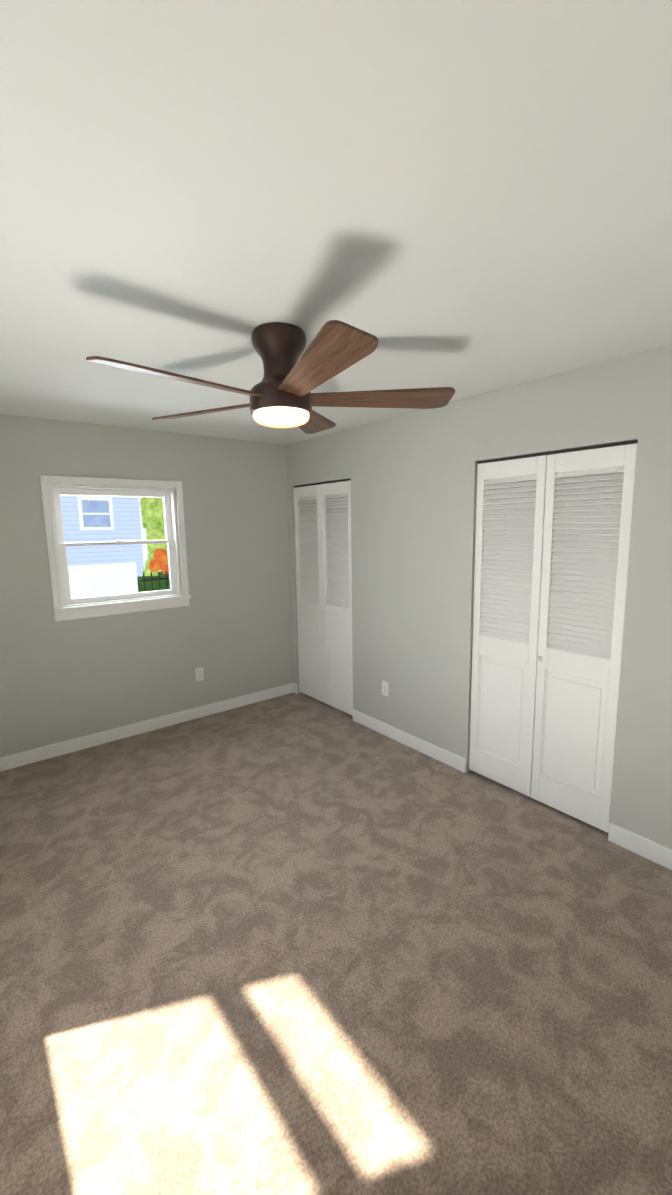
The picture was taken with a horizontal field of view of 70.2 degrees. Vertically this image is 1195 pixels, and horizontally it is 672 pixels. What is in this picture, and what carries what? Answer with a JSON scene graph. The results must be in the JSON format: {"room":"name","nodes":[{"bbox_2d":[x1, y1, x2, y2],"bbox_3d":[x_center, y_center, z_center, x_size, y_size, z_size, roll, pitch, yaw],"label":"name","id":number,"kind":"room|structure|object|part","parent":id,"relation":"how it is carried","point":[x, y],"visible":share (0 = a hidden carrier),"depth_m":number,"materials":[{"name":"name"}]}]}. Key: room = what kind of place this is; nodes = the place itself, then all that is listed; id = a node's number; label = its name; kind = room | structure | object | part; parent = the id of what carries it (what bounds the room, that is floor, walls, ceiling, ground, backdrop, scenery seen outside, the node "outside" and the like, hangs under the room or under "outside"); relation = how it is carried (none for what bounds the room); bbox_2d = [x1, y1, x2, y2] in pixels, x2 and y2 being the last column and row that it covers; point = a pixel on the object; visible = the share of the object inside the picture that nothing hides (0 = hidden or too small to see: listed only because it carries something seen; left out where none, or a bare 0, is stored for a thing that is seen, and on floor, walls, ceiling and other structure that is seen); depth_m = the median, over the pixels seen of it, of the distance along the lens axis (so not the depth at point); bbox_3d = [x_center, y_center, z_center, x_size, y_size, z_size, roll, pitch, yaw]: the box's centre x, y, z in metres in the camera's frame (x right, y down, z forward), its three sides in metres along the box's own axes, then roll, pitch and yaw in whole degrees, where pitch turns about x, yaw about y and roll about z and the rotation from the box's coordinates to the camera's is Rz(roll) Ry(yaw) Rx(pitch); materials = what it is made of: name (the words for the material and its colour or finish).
{"room":"empty bedroom","nodes":[
{"label":"empty bedroom","id":0,"kind":"room"},
{"bbox_2d":[0,414,292,756],"bbox_3d":[-1.658,-0.087,3.775,3.240,2.410,0.120,-8,11,-38],"label":"wall","id":1,"kind":"structure","parent":0,"point":[229,629],"depth_m":3.83,"materials":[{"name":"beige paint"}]},
{"bbox_2d":[40,475,190,620],"bbox_3d":[-1.668,-0.391,3.699,1.007,1.025,0.160,-8,11,-38],"label":"window","id":2,"kind":"structure","parent":1,"relation":"in","point":[123,539],"depth_m":3.64,"materials":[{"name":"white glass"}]},
{"bbox_3d":[-1.700,-0.621,3.702,0.845,0.420,0.028,-8,11,-38],"label":"back window sash","id":3,"kind":"part","parent":2,"relation":"part of","materials":[{"name":"white plastic"}]},
{"bbox_3d":[-1.700,-0.609,3.704,0.753,0.352,0.004,-8,11,-38],"label":"glass","id":4,"kind":"part","parent":2,"relation":"part of","materials":[{"name":"clear glass"}]},
{"bbox_3d":[-1.677,-0.213,3.741,0.845,0.451,0.028,-8,11,-38],"label":"back window sash","id":5,"kind":"part","parent":2,"relation":"part of","materials":[{"name":"white plastic"}]},
{"bbox_3d":[-1.677,-0.220,3.740,0.753,0.393,0.004,-8,11,-38],"label":"glass","id":6,"kind":"part","parent":2,"relation":"part of","materials":[{"name":"clear glass"}]},
{"bbox_2d":[0,683,292,771],"bbox_3d":[-1.598,1.062,3.894,3.000,0.100,0.013,-8,11,-38],"label":"baseboard","id":7,"kind":"structure","parent":1,"relation":"attached to","point":[53,750],"depth_m":3.85,"materials":[{"name":"white wood"}]},
{"bbox_2d":[195,667,203,680],"bbox_3d":[-1.190,0.671,4.171,0.070,0.115,0.008,-8,11,-38],"label":"outlet","id":8,"kind":"object","parent":1,"relation":"attached to","point":[200,677],"visible":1,"depth_m":4.17,"materials":[{"name":"white plastic"}]},
{"bbox_2d":[0,692,671,1194],"bbox_3d":[0.009,1.340,2.406,3.870,0.060,4.620,-8,11,-38],"label":"floor","id":9,"kind":"structure","parent":0,"point":[294,944],"depth_m":1.77,"materials":[{"name":"carpet"}]},
{"bbox_2d":[0,0,671,444],"bbox_3d":[-0.030,-1.122,2.038,3.870,0.100,4.620,-8,11,-38],"label":"ceiling","id":10,"kind":"structure","parent":0,"point":[466,198],"depth_m":1.11,"materials":[{"name":"white paint"}]},
{"bbox_2d":[86,320,454,433],"bbox_3d":[-0.251,-0.866,1.880,1.328,0.354,1.370,-8,11,-38],"label":"ceiling fan","id":11,"kind":"object","parent":10,"relation":"attached to","point":[280,394],"visible":1,"depth_m":1.82,"materials":[{"name":"brown wood"}]},
{"bbox_3d":[-0.525,-0.758,1.658,0.600,0.009,0.168,-7,23,-41],"label":"blade","id":12,"kind":"part","parent":11,"relation":"part of","materials":[{"name":"brown wood"}]},
{"bbox_3d":[-0.572,-0.828,2.126,0.600,0.009,0.168,5,23,30],"label":"blade","id":13,"kind":"part","parent":11,"relation":"part of","materials":[{"name":"brown wood"}]},
{"bbox_3d":[-0.136,-0.863,2.314,0.168,0.009,0.600,-12,7,14],"label":"blade","id":14,"kind":"part","parent":11,"relation":"part of","materials":[{"name":"brown wood"}]},
{"bbox_3d":[-0.059,-0.751,1.556,0.168,0.009,0.600,10,2,-24],"label":"blade","id":15,"kind":"part","parent":11,"relation":"part of","materials":[{"name":"brown wood"}]},
{"bbox_3d":[0.181,-0.815,1.962,0.600,0.009,0.168,-3,-4,-5],"label":"blade","id":16,"kind":"part","parent":11,"relation":"part of","materials":[{"name":"brown wood"}]},
{"bbox_2d":[303,472,623,520],"bbox_3d":[0.862,-0.122,3.742,0.670,2.410,3.010,-8,11,-38],"label":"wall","id":17,"kind":"structure","parent":0,"point":[524,497],"depth_m":3.16,"materials":[{"name":"grey paint"}]},
{"bbox_2d":[286,344,671,849],"bbox_3d":[0.964,-0.011,2.988,0.120,2.410,4.380,-8,11,-38],"label":"wall","id":18,"kind":"structure","parent":0,"point":[412,476],"depth_m":3.05,"materials":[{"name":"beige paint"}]},
{"bbox_2d":[293,683,296,693],"bbox_3d":[-0.407,0.911,4.783,0.013,0.100,0.058,-8,11,-38],"label":"baseboard","id":19,"kind":"structure","parent":18,"relation":"attached to","point":[294,688],"depth_m":4.78,"materials":[{"name":"white wood"}]},
{"bbox_2d":[294,478,352,715],"bbox_3d":[-0.116,-0.009,4.301,0.077,2.003,0.846,-8,11,-38],"label":"bifold closet door","id":20,"kind":"structure","parent":18,"relation":"in","point":[323,578],"depth_m":4.27,"materials":[{"name":"white paint"}]},
{"bbox_2d":[382,681,388,696],"bbox_3d":[0.385,0.715,3.744,0.008,0.115,0.070,-8,11,-38],"label":"outlet","id":21,"kind":"object","parent":18,"relation":"attached to","point":[384,688],"visible":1,"depth_m":3.74,"materials":[{"name":"white plastic"}]},
{"bbox_2d":[352,709,465,772],"bbox_3d":[0.506,1.066,3.645,0.013,0.100,1.162,-8,11,-38],"label":"baseboard","id":22,"kind":"structure","parent":18,"relation":"attached to","point":[451,759],"depth_m":3.55,"materials":[{"name":"white wood"}]},
{"bbox_2d":[469,440,637,832],"bbox_3d":[1.154,0.207,2.719,0.077,2.003,0.886,-8,11,-38],"label":"bifold closet door","id":23,"kind":"structure","parent":18,"relation":"in","point":[550,587],"depth_m":2.65,"materials":[{"name":"white paint"}]},
{"bbox_2d":[608,823,671,869],"bbox_3d":[1.856,1.296,1.964,0.013,0.100,1.378,-8,11,-38],"label":"baseboard","id":24,"kind":"structure","parent":18,"relation":"attached to","point":[657,853],"depth_m":2.38,"materials":[{"name":"white wood"}]},
{"label":"outside","id":25,"kind":"structure","parent":0,"visible":0},
{"bbox_3d":[-7.227,0.474,10.967,30.000,0.050,17.850,-8,11,-38],"label":"ground","id":26,"kind":"structure","parent":25,"visible":0},
{"bbox_2d":[60,495,169,597],"bbox_3d":[-7.048,-2.420,8.155,11.430,7.100,7.820,-8,11,-38],"label":"scenery","id":27,"kind":"object","parent":26,"relation":"on","point":[128,569],"depth_m":7.98,"materials":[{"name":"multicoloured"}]}
]}

